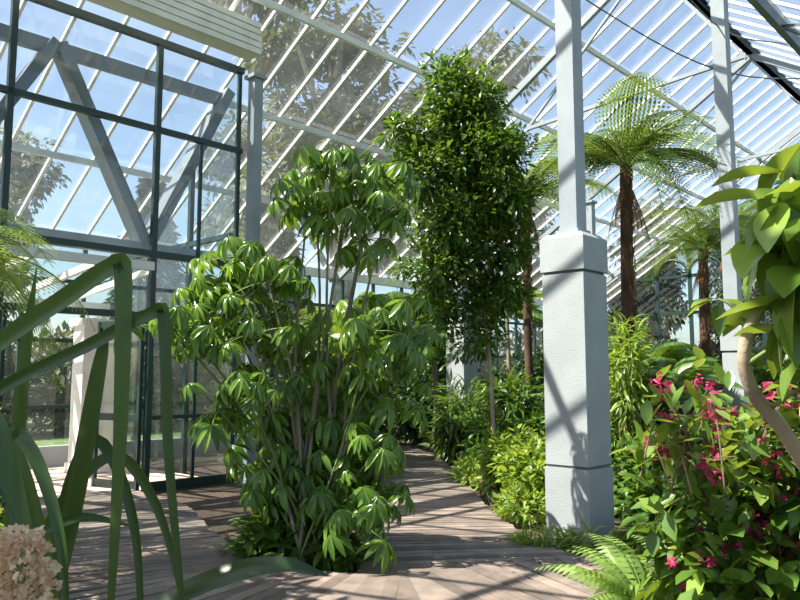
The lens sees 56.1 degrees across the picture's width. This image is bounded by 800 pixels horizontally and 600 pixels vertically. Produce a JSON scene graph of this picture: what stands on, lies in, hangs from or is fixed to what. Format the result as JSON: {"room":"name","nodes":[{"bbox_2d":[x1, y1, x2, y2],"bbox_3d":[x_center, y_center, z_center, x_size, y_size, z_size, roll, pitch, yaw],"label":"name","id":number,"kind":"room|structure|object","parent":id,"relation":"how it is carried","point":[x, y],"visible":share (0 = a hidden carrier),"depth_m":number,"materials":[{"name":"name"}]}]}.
{"room":"botanical greenhouse","nodes":[
{"label":"botanical greenhouse","id":0,"kind":"room"},
{"bbox_2d":[30,466,198,496],"bbox_3d":[-8.751,2.429,7.950,3.890,0.040,13.600,-6,-8,43],"label":"floor","id":1,"kind":"structure","parent":0,"point":[57,474],"depth_m":11.96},
{"bbox_2d":[3,256,156,318],"bbox_3d":[-6.265,1.072,10.677,3.008,3.300,5.650,-6,-8,43],"label":"pergola","id":2,"kind":"object","parent":1,"relation":"on","point":[82,268],"visible":0.27,"depth_m":12.17,"materials":[{"name":"paint"}]},
{"bbox_2d":[64,318,114,472],"bbox_3d":[-5.191,1.643,12.807,0.520,2.610,0.800,-6,-8,43],"label":"column","id":3,"kind":"structure","parent":1,"relation":"on","point":[81,365],"depth_m":12.62,"materials":[{"name":"paint"}]},
{"bbox_2d":[2,242,541,468],"bbox_3d":[-3.709,1.212,16.411,0.160,4.220,33.070,-6,-8,43],"label":"wall","id":4,"kind":"structure","parent":0,"point":[53,455],"depth_m":14.87,"materials":[{"name":"clear glass"}]},
{"bbox_2d":[128,170,233,473],"bbox_3d":[-4.087,-0.194,13.284,3.770,6.364,0.080,-6,-8,43],"label":"window","id":5,"kind":"structure","parent":4,"relation":"in","point":[190,243],"depth_m":12.67,"materials":[{"name":"black metal"}]},
{"bbox_2d":[0,437,786,572],"bbox_3d":[2.391,2.716,10.534,34.705,0.001,35.510,0,-6,0],"label":"ground","id":6,"kind":"structure","parent":0,"point":[217,505],"depth_m":10.00,"materials":[{"name":"soil planks"}]},
{"bbox_2d":[0,401,10,520],"bbox_3d":[-4.478,1.474,7.215,1.898,1.987,3.840,2,-6,-20],"label":"shrub","id":7,"kind":"object","parent":6,"relation":"on","point":[1,499],"visible":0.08,"depth_m":7.47,"materials":[{"name":"green plant"}]},
{"bbox_2d":[0,495,46,530],"bbox_3d":[-2.679,1.705,4.404,1.325,0.920,2.685,3,-7,-28],"label":"shrub","id":8,"kind":"object","parent":6,"relation":"on","point":[2,501],"visible":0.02,"depth_m":5.29,"materials":[{"name":"green plant"}]},
{"bbox_2d":[0,209,95,396],"bbox_3d":[-4.312,0.628,6.324,3.074,3.286,2.967,1,-6,-14],"label":"tree fern","id":9,"kind":"object","parent":6,"relation":"on","point":[15,281],"visible":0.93,"depth_m":6.52,"materials":[{"name":"green plant"}]},
{"bbox_2d":[0,0,244,491],"bbox_3d":[-5.106,-0.770,9.172,0.200,6.650,7.540,-6,-8,43],"label":"glass partition","id":10,"kind":"structure","parent":6,"relation":"on","point":[9,89],"depth_m":10.69,"materials":[{"name":"black metal"}]},
{"bbox_2d":[0,310,144,490],"bbox_3d":[-4.671,1.442,10.278,0.990,2.420,1.910,-6,-8,43],"label":"door","id":11,"kind":"structure","parent":10,"relation":"attached to","point":[137,417],"depth_m":10.65,"materials":[{"name":"black metal"}]},
{"bbox_2d":[0,252,327,599],"bbox_3d":[-1.021,0.879,2.393,1.483,1.961,1.146,0,-6,0],"label":"plant","id":12,"kind":"object","parent":6,"relation":"on","point":[18,490],"visible":0.89,"depth_m":2.13,"materials":[{"name":"green plant"}]},
{"bbox_2d":[0,523,62,599],"bbox_3d":[-0.890,1.157,1.747,0.185,1.271,0.343,1,-6,-11],"label":"flower spike","id":13,"kind":"object","parent":12,"relation":"attached to","point":[11,547],"visible":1,"depth_m":1.72,"materials":[{"name":"beige plant"}]},
{"bbox_2d":[230,508,257,524],"bbox_3d":[-1.444,2.283,7.865,0.691,0.269,0.620,-4,-7,34],"label":"fern","id":14,"kind":"object","parent":6,"relation":"on","point":[251,512],"visible":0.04,"depth_m":7.84,"materials":[{"name":"green plant"}]},
{"bbox_2d":[238,72,267,483],"bbox_3d":[-2.359,-0.429,11.950,0.270,6.551,0.270,-6,-8,43],"label":"support pillar","id":15,"kind":"structure","parent":6,"relation":"on","point":[255,85],"depth_m":12.06,"materials":[{"name":"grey metal"}]},
{"bbox_2d":[113,136,443,575],"bbox_3d":[-0.997,0.405,6.664,2.806,3.805,1.624,0,-6,-3],"label":"plant","id":16,"kind":"object","parent":6,"relation":"on","point":[340,481],"visible":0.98,"depth_m":6.57,"materials":[{"name":"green plant"}]},
{"bbox_2d":[258,318,338,369],"bbox_3d":[-1.785,1.705,14.387,2.139,2.821,1.933,2,-6,-18],"label":"palm","id":17,"kind":"object","parent":6,"relation":"on","point":[305,324],"visible":0.12,"depth_m":14.30,"materials":[{"name":"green plant"}]},
{"bbox_2d":[215,497,387,572],"bbox_3d":[-0.857,2.053,6.658,1.518,0.710,1.126,-3,-7,25],"label":"shrub","id":18,"kind":"object","parent":6,"relation":"on","point":[272,538],"visible":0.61,"depth_m":6.42,"materials":[{"name":"green plant"}]},
{"bbox_2d":[227,349,397,458],"bbox_3d":[-1.068,1.947,13.322,3.674,2.348,3.398,5,-8,-41],"label":"shrub","id":19,"kind":"object","parent":6,"relation":"on","point":[382,428],"visible":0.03,"depth_m":13.44,"materials":[{"name":"green plant"}]},
{"bbox_2d":[0,445,654,599],"bbox_3d":[-0.797,2.609,9.952,8.506,0.054,15.251,3,-7,-28],"label":"wooden boardwalk","id":20,"kind":"object","parent":6,"relation":"on","point":[451,548],"visible":0.57,"depth_m":6.38,"materials":[{"name":"brown wood"}]},
{"bbox_2d":[533,533,708,599],"bbox_3d":[1.570,1.806,4.694,1.224,0.560,1.161,1,-6,-10],"label":"fern","id":21,"kind":"object","parent":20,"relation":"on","point":[617,576],"visible":0.52,"depth_m":4.78,"materials":[{"name":"green plant"}]},
{"bbox_2d":[620,535,775,597],"bbox_3d":[1.911,1.843,4.799,1.210,0.508,1.206,-2,-6,19],"label":"fern","id":22,"kind":"object","parent":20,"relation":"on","point":[678,559],"visible":0.06,"depth_m":4.82,"materials":[{"name":"green plant"}]},
{"bbox_2d":[294,305,369,360],"bbox_3d":[-0.907,1.614,15.850,2.717,3.323,2.478,-5,-8,40],"label":"tree fern","id":23,"kind":"object","parent":6,"relation":"on","point":[331,313],"visible":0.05,"depth_m":15.92,"materials":[{"name":"green plant"}]},
{"bbox_2d":[269,340,399,434],"bbox_3d":[-1.402,2.126,16.847,2.789,2.841,2.227,-3,-7,28],"label":"shrub","id":24,"kind":"object","parent":6,"relation":"on","point":[394,387],"visible":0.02,"depth_m":16.76,"materials":[{"name":"green plant"}]},
{"bbox_2d":[297,319,394,366],"bbox_3d":[-0.718,1.672,13.374,2.179,2.675,1.984,2,-6,-17],"label":"palm","id":25,"kind":"object","parent":6,"relation":"on","point":[338,333],"visible":0.05,"depth_m":13.40,"materials":[{"name":"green plant"}]},
{"bbox_2d":[381,327,446,451],"bbox_3d":[0.670,1.951,16.729,2.277,2.823,2.093,5,-8,-42],"label":"palm","id":26,"kind":"object","parent":6,"relation":"on","point":[435,350],"visible":0.19,"depth_m":16.62,"materials":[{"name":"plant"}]},
{"bbox_2d":[386,291,452,392],"bbox_3d":[0.761,1.760,20.023,3.075,3.889,2.929,0,-6,0],"label":"palm","id":27,"kind":"object","parent":6,"relation":"on","point":[393,295],"visible":0.19,"depth_m":19.78,"materials":[{"name":"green plant"}]},
{"bbox_2d":[378,324,487,439],"bbox_3d":[0.853,2.256,20.270,3.455,3.322,2.292,0,-6,0],"label":"shrub","id":28,"kind":"object","parent":6,"relation":"on","point":[441,361],"visible":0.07,"depth_m":19.91,"materials":[{"name":"green plant"}]},
{"bbox_2d":[415,427,465,451],"bbox_3d":[1.014,2.878,15.091,1.455,0.603,1.542,0,-6,0],"label":"fern","id":29,"kind":"object","parent":6,"relation":"on","point":[427,436],"visible":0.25,"depth_m":14.93,"materials":[{"name":"green plant"}]},
{"bbox_2d":[446,187,477,414],"bbox_3d":[1.316,0.053,16.084,0.502,6.458,0.502,-6,-8,43],"label":"support pillar","id":30,"kind":"structure","parent":6,"relation":"on","point":[463,371],"depth_m":15.77,"materials":[{"name":"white metal"}]},
{"bbox_2d":[376,46,548,438],"bbox_3d":[1.027,-0.710,12.125,2.847,7.149,1.901,0,-6,4],"label":"tree","id":31,"kind":"object","parent":6,"relation":"on","point":[464,125],"visible":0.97,"depth_m":11.96,"materials":[{"name":"green plant"}]},
{"bbox_2d":[385,348,544,445],"bbox_3d":[1.868,2.389,17.858,5.452,2.477,2.288,-2,-6,21],"label":"shrub","id":32,"kind":"object","parent":6,"relation":"on","point":[407,426],"visible":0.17,"depth_m":17.79,"materials":[{"name":"green plant"}]},
{"bbox_2d":[421,363,544,463],"bbox_3d":[1.739,2.289,14.186,2.855,2.230,1.990,-2,-6,22],"label":"shrub","id":33,"kind":"object","parent":6,"relation":"on","point":[511,404],"visible":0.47,"depth_m":14.04,"materials":[{"name":"green plant"}]},
{"bbox_2d":[456,119,525,391],"bbox_3d":[1.681,-0.398,14.763,1.616,7.079,1.685,1,-6,-14],"label":"slim tree","id":34,"kind":"object","parent":6,"relation":"on","point":[508,352],"visible":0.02,"depth_m":14.57,"materials":[{"name":"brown plant"}]},
{"bbox_2d":[444,454,537,527],"bbox_3d":[1.246,2.739,11.887,0.544,0.238,7.824,0,-6,-2],"label":"grass","id":35,"kind":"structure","parent":6,"relation":"on","point":[488,490],"depth_m":9.74,"materials":[{"name":"green plant"}]},
{"bbox_2d":[443,452,545,526],"bbox_3d":[1.231,2.439,10.124,0.852,0.522,4.523,1,-6,-6],"label":"shrub","id":36,"kind":"object","parent":6,"relation":"on","point":[466,476],"visible":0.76,"depth_m":8.44,"materials":[{"name":"green plant"}]},
{"bbox_2d":[468,285,542,356],"bbox_3d":[2.663,1.598,19.005,2.757,3.998,2.714,0,-6,0],"label":"palm","id":37,"kind":"object","parent":6,"relation":"on","point":[536,313],"visible":0.13,"depth_m":18.85,"materials":[{"name":"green plant"}]},
{"bbox_2d":[472,423,547,514],"bbox_3d":[1.682,2.190,9.814,1.361,1.069,2.721,0,-6,-4],"label":"shrub","id":38,"kind":"object","parent":6,"relation":"on","point":[516,459],"visible":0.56,"depth_m":9.25,"materials":[{"name":"green plant"}]},
{"bbox_2d":[457,399,613,469],"bbox_3d":[2.116,2.201,11.811,1.678,1.482,2.921,5,-8,-42],"label":"shrub","id":39,"kind":"object","parent":6,"relation":"on","point":[486,433],"visible":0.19,"depth_m":12.03,"materials":[{"name":"green plant"}]},
{"bbox_2d":[466,156,618,416],"bbox_3d":[3.301,0.183,16.742,4.246,6.341,3.924,-1,-6,12],"label":"tree fern","id":40,"kind":"object","parent":6,"relation":"on","point":[527,318],"visible":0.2,"depth_m":16.79,"materials":[{"name":"green plant"}]},
{"bbox_2d":[540,0,614,543],"bbox_3d":[1.804,-1.648,7.913,0.502,8.132,0.502,-6,-8,43],"label":"support pillar","id":41,"kind":"structure","parent":6,"relation":"on","point":[573,260],"depth_m":7.53,"materials":[{"name":"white paint"}]},
{"bbox_2d":[586,200,596,234],"bbox_3d":[5.204,0.488,20.229,0.502,6.458,0.502,-6,-8,43],"label":"support pillar","id":42,"kind":"structure","parent":6,"relation":"on","point":[590,204],"depth_m":20.44,"materials":[{"name":"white metal"}]},
{"bbox_2d":[515,343,722,414],"bbox_3d":[6.449,2.630,21.949,7.456,2.971,3.305,4,-7,-31],"label":"shrub","id":43,"kind":"object","parent":6,"relation":"on","point":[642,343],"visible":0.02,"depth_m":20.86,"materials":[{"name":"green plant"}]},
{"bbox_2d":[498,506,764,557],"bbox_3d":[2.150,2.173,6.944,2.515,0.578,0.825,-1,-6,14],"label":"groundcover","id":44,"kind":"object","parent":6,"relation":"on","point":[568,543],"visible":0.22,"depth_m":6.96,"materials":[{"name":"green plant"}]},
{"bbox_2d":[517,72,752,416],"bbox_3d":[4.014,-0.289,12.728,4.654,6.444,4.564,-1,-6,11],"label":"tree fern","id":45,"kind":"object","parent":6,"relation":"on","point":[635,147],"visible":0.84,"depth_m":12.77,"materials":[{"name":"green plant"}]},
{"bbox_2d":[607,307,662,476],"bbox_3d":[3.183,1.392,10.403,1.055,2.616,1.188,-2,-6,21],"label":"shrub","id":46,"kind":"object","parent":6,"relation":"on","point":[629,404],"visible":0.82,"depth_m":10.32,"materials":[{"name":"green plant"}]},
{"bbox_2d":[608,335,714,403],"bbox_3d":[4.637,1.831,13.757,2.524,2.440,2.405,4,-7,-34],"label":"palm","id":47,"kind":"object","parent":6,"relation":"on","point":[668,353],"visible":0.41,"depth_m":13.49,"materials":[{"name":"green plant"}]},
{"bbox_2d":[610,356,744,413],"bbox_3d":[3.857,1.763,10.771,1.772,1.950,1.838,4,-7,-32],"label":"palm","id":48,"kind":"object","parent":6,"relation":"on","point":[686,369],"visible":0.38,"depth_m":10.51,"materials":[{"name":"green plant"}]},
{"bbox_2d":[610,407,762,527],"bbox_3d":[3.356,1.972,8.949,2.998,1.400,1.764,4,-7,-32],"label":"shrub","id":49,"kind":"object","parent":6,"relation":"on","point":[625,492],"visible":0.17,"depth_m":8.42,"materials":[{"name":"green plant"}]},
{"bbox_2d":[633,198,757,383],"bbox_3d":[6.439,0.585,15.285,3.141,5.241,3.240,-6,-8,44],"label":"tree fern","id":50,"kind":"object","parent":6,"relation":"on","point":[713,235],"visible":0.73,"depth_m":15.39,"materials":[{"name":"green plant"}]},
{"bbox_2d":[647,199,757,283],"bbox_3d":[8.153,0.414,17.035,3.877,5.945,4.340,0,-6,0],"label":"tree fern","id":51,"kind":"object","parent":6,"relation":"on","point":[716,210],"visible":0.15,"depth_m":17.35,"materials":[{"name":"green plant"}]},
{"bbox_2d":[609,362,795,485],"bbox_3d":[4.755,2.002,12.181,4.822,2.027,1.829,3,-7,-28],"label":"shrub","id":52,"kind":"object","parent":6,"relation":"on","point":[664,405],"visible":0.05,"depth_m":11.89,"materials":[{"name":"green plant"}]},
{"bbox_2d":[609,346,799,599],"bbox_3d":[2.293,1.191,4.206,2.132,1.875,1.339,0,-6,3],"label":"shrub","id":53,"kind":"object","parent":6,"relation":"on","point":[750,557],"visible":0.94,"depth_m":4.10,"materials":[{"name":"green plant"}]},
{"bbox_2d":[623,367,799,407],"bbox_3d":[6.782,2.281,16.215,5.530,2.399,2.094,1,-6,-5],"label":"shrub","id":54,"kind":"object","parent":6,"relation":"on","point":[770,380],"visible":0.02,"depth_m":16.23,"materials":[{"name":"green plant"}]},
{"bbox_2d":[700,213,757,290],"bbox_3d":[6.917,0.668,12.709,3.077,4.538,2.909,1,-6,-6],"label":"tree fern","id":55,"kind":"object","parent":6,"relation":"on","point":[742,217],"visible":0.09,"depth_m":13.44,"materials":[{"name":"green plant"}]},
{"bbox_2d":[710,0,748,417],"bbox_3d":[4.935,-1.297,11.252,0.312,8.132,0.312,-6,-8,43],"label":"support pillar","id":56,"kind":"structure","parent":6,"relation":"on","point":[723,97],"depth_m":11.25,"materials":[{"name":"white metal"}]},
{"bbox_2d":[659,403,799,525],"bbox_3d":[4.006,1.973,9.021,1.868,1.430,4.142,-4,-7,33],"label":"shrub","id":57,"kind":"object","parent":6,"relation":"on","point":[733,420],"visible":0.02,"depth_m":7.88,"materials":[{"name":"green plant"}]},
{"bbox_2d":[686,142,799,471],"bbox_3d":[2.006,0.591,3.402,1.173,2.764,1.198,0,-6,0],"label":"rubber plant","id":58,"kind":"object","parent":6,"relation":"on","point":[769,246],"visible":1,"depth_m":3.46,"materials":[{"name":"green plant"}]},
{"bbox_2d":[703,347,799,387],"bbox_3d":[7.116,2.038,14.895,2.429,2.268,2.482,-6,-8,44],"label":"palm","id":59,"kind":"object","parent":6,"relation":"on","point":[762,361],"visible":0.22,"depth_m":14.72,"materials":[{"name":"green plant"}]},
{"bbox_2d":[0,0,799,305],"bbox_3d":[2.391,-4.009,11.241,16.820,5.528,33.046,-6,-8,43],"label":"ceiling","id":60,"kind":"structure","parent":0,"point":[769,12],"depth_m":14.83,"materials":[{"name":"white metal"}]},
{"bbox_2d":[0,23,234,266],"bbox_3d":[-5.358,-2.279,9.574,0.280,2.935,7.472,-6,-8,43],"label":"frame","id":61,"kind":"object","parent":60,"relation":"attached to","point":[66,57],"visible":0.81,"depth_m":10.78,"materials":[{"name":"grey paint"}]},
{"bbox_2d":[86,0,261,60],"bbox_3d":[-3.926,-4.208,9.898,0.330,0.520,4.900,-6,-8,43],"label":"box","id":62,"kind":"object","parent":60,"relation":"attached to","point":[205,22],"visible":1,"depth_m":10.84,"materials":[{"name":"white paint"}]},
{"bbox_2d":[607,180,791,388],"bbox_3d":[13.644,-0.707,23.028,16.790,9.420,0.160,-6,-8,43],"label":"wall","id":63,"kind":"structure","parent":0,"point":[657,314],"depth_m":26.38,"materials":[{"name":"grey metal"}]},
{"bbox_2d":[654,256,720,278],"bbox_3d":[13.588,-1.518,23.055,12.031,0.657,0.117,-6,-8,43],"label":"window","id":64,"kind":"structure","parent":63,"relation":"in","point":[717,260],"depth_m":26.30,"materials":[{"name":"metal"}]},
{"label":"outside","id":65,"kind":"structure","parent":0,"visible":0},
{"bbox_2d":[26,385,223,445],"bbox_3d":[0.000,1.621,-0.170,400.000,0.001,400.000,0,-6,0],"label":"lawn","id":66,"kind":"structure","parent":65,"point":[40,440],"depth_m":21.31,"materials":[{"name":"green plant"}]},
{"bbox_2d":[4,310,15,398],"bbox_3d":[-13.107,0.317,22.026,4.202,7.234,4.173,-4,-7,33],"label":"conifer tree","id":67,"kind":"object","parent":66,"relation":"on","point":[8,321],"visible":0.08,"depth_m":22.61,"materials":[{"name":"green plant"}]},
{"bbox_2d":[2,342,52,434],"bbox_3d":[-11.402,2.463,20.885,3.223,3.275,3.076,0,-6,0],"label":"hedge","id":68,"kind":"object","parent":66,"relation":"on","point":[10,353],"visible":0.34,"depth_m":21.00,"materials":[{"name":"green plant"}]},
{"bbox_2d":[0,123,71,317],"bbox_3d":[-15.258,-1.309,27.001,5.564,11.559,6.496,1,-6,-14],"label":"tree","id":69,"kind":"object","parent":66,"relation":"on","point":[24,171],"visible":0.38,"depth_m":27.65,"materials":[{"name":"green plant"}]},
{"bbox_2d":[7,318,73,414],"bbox_3d":[-15.922,3.187,34.462,5.628,5.116,3.545,0,-6,0],"label":"hedge","id":70,"kind":"object","parent":66,"relation":"on","point":[58,334],"visible":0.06,"depth_m":34.20,"materials":[{"name":"green plant"}]},
{"bbox_2d":[28,333,132,436],"bbox_3d":[-9.754,2.613,22.504,2.929,3.376,3.005,-4,-7,34],"label":"hedge","id":71,"kind":"object","parent":66,"relation":"on","point":[63,426],"visible":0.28,"depth_m":22.00,"materials":[{"name":"green plant"}]},
{"bbox_2d":[48,317,132,402],"bbox_3d":[-12.921,3.139,33.845,5.628,5.048,3.480,0,-6,0],"label":"hedge","id":72,"kind":"object","parent":66,"relation":"on","point":[107,317],"visible":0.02,"depth_m":33.11,"materials":[{"name":"green plant"}]},
{"bbox_2d":[68,177,213,407],"bbox_3d":[-8.731,-0.023,25.712,5.008,8.681,5.043,0,-6,0],"label":"conifer tree","id":73,"kind":"object","parent":66,"relation":"on","point":[173,277],"visible":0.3,"depth_m":25.41,"materials":[{"name":"green plant"}]},
{"bbox_2d":[127,335,203,431],"bbox_3d":[-7.891,2.626,24.116,3.346,3.690,3.115,0,-6,0],"label":"hedge","id":74,"kind":"object","parent":66,"relation":"on","point":[156,410],"visible":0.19,"depth_m":23.74,"materials":[{"name":"green plant"}]},
{"bbox_2d":[131,341,220,414],"bbox_3d":[-10.055,2.953,32.979,5.514,5.130,3.687,0,-6,0],"label":"hedge","id":75,"kind":"object","parent":66,"relation":"on","point":[218,341],"visible":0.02,"depth_m":32.81,"materials":[{"name":"green plant"}]},
{"bbox_2d":[172,334,241,427],"bbox_3d":[-6.417,2.766,25.731,3.342,3.702,2.840,0,-6,0],"label":"hedge","id":76,"kind":"object","parent":66,"relation":"on","point":[224,369],"visible":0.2,"depth_m":25.14,"materials":[{"name":"green plant"}]},
{"bbox_2d":[198,322,275,412],"bbox_3d":[-6.960,2.823,32.427,5.566,5.376,3.573,0,-6,0],"label":"hedge","id":77,"kind":"object","parent":66,"relation":"on","point":[264,364],"visible":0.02,"depth_m":31.94,"materials":[{"name":"green plant"}]},
{"bbox_2d":[194,102,306,350],"bbox_3d":[-7.705,-2.126,39.877,7.651,15.893,8.932,2,-6,-22],"label":"tree","id":78,"kind":"object","parent":66,"relation":"on","point":[223,166],"visible":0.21,"depth_m":38.07,"materials":[{"name":"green plant"}]},
{"bbox_2d":[236,225,312,381],"bbox_3d":[-5.208,0.738,32.956,5.043,8.681,5.008,3,-7,-24],"label":"conifer tree","id":79,"kind":"object","parent":66,"relation":"on","point":[282,249],"visible":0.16,"depth_m":32.95,"materials":[{"name":"green plant"}]},
{"bbox_2d":[238,312,332,387],"bbox_3d":[-3.893,2.929,31.495,5.758,4.958,3.475,0,-6,0],"label":"hedge","id":80,"kind":"object","parent":66,"relation":"on","point":[261,363],"visible":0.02,"depth_m":31.17,"materials":[{"name":"green plant"}]},
{"bbox_2d":[209,0,451,359],"bbox_3d":[-2.277,-4.703,29.119,10.556,18.783,9.042,0,-6,3],"label":"tree","id":81,"kind":"object","parent":66,"relation":"on","point":[300,62],"visible":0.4,"depth_m":29.50,"materials":[{"name":"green plant"}]},
{"bbox_2d":[411,252,484,370],"bbox_3d":[2.125,1.087,38.005,5.216,9.042,5.253,-1,-6,8],"label":"conifer tree","id":82,"kind":"object","parent":66,"relation":"on","point":[448,252],"visible":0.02,"depth_m":37.55,"materials":[{"name":"green plant"}]},
{"bbox_2d":[403,321,511,409],"bbox_3d":[2.067,2.917,30.172,4.602,4.761,3.827,-3,-7,26],"label":"hedge","id":83,"kind":"object","parent":66,"relation":"on","point":[479,366],"visible":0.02,"depth_m":29.81,"materials":[{"name":"green plant"}]},
{"bbox_2d":[399,26,558,396],"bbox_3d":[5.146,-3.857,40.609,9.390,19.505,10.962,-4,-7,35],"label":"tree","id":84,"kind":"object","parent":66,"relation":"on","point":[523,68],"visible":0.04,"depth_m":37.76,"materials":[{"name":"grey plant"}]},
{"bbox_2d":[478,315,543,406],"bbox_3d":[4.903,2.657,30.411,5.558,5.316,3.510,0,-6,0],"label":"hedge","id":85,"kind":"object","parent":66,"relation":"on","point":[539,334],"visible":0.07,"depth_m":30.06,"materials":[{"name":"green plant"}]},
{"bbox_2d":[608,319,671,367],"bbox_3d":[10.970,3.337,36.831,5.601,5.251,3.626,0,-6,0],"label":"hedge","id":86,"kind":"object","parent":66,"relation":"on","point":[648,331],"visible":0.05,"depth_m":36.51,"materials":[{"name":"green plant"}]},
{"bbox_2d":[607,195,697,334],"bbox_3d":[14.575,-0.210,44.336,6.260,13.003,7.308,-6,-8,43],"label":"tree","id":87,"kind":"object","parent":66,"relation":"on","point":[645,210],"visible":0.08,"depth_m":43.91,"materials":[{"name":"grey plant"}]},
{"bbox_2d":[606,211,699,343],"bbox_3d":[12.688,0.615,38.424,4.869,10.114,5.684,2,-6,-22],"label":"tree","id":88,"kind":"object","parent":66,"relation":"on","point":[646,303],"visible":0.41,"depth_m":37.18,"materials":[{"name":"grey plant"}]},
{"bbox_2d":[646,325,720,365],"bbox_3d":[13.885,3.570,37.615,5.627,4.948,3.463,0,-6,0],"label":"hedge","id":89,"kind":"object","parent":66,"relation":"on","point":[667,337],"visible":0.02,"depth_m":37.36,"materials":[{"name":"green plant"}]},
{"bbox_2d":[697,327,723,363],"bbox_3d":[17.057,3.479,38.273,6.085,5.308,3.588,0,-6,0],"label":"hedge","id":90,"kind":"object","parent":66,"relation":"on","point":[717,353],"visible":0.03,"depth_m":38.05,"materials":[{"name":"green plant"}]},
{"bbox_2d":[690,213,771,346],"bbox_3d":[16.768,0.311,36.914,5.008,10.403,5.847,1,-6,-14],"label":"tree","id":91,"kind":"object","parent":66,"relation":"on","point":[755,292],"visible":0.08,"depth_m":36.27,"materials":[{"name":"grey plant"}]},
{"bbox_2d":[708,215,753,342],"bbox_3d":[19.840,-0.239,40.622,6.902,12.281,5.912,-1,-6,11],"label":"tree","id":92,"kind":"object","parent":66,"relation":"on","point":[713,264],"visible":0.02,"depth_m":40.15,"materials":[{"name":"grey plant"}]},
{"bbox_2d":[753,310,799,385],"bbox_3d":[17.393,1.571,33.961,4.202,7.234,4.173,-4,-7,33],"label":"conifer tree","id":93,"kind":"object","parent":66,"relation":"on","point":[768,318],"visible":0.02,"depth_m":34.13,"materials":[{"name":"green plant"}]}
]}

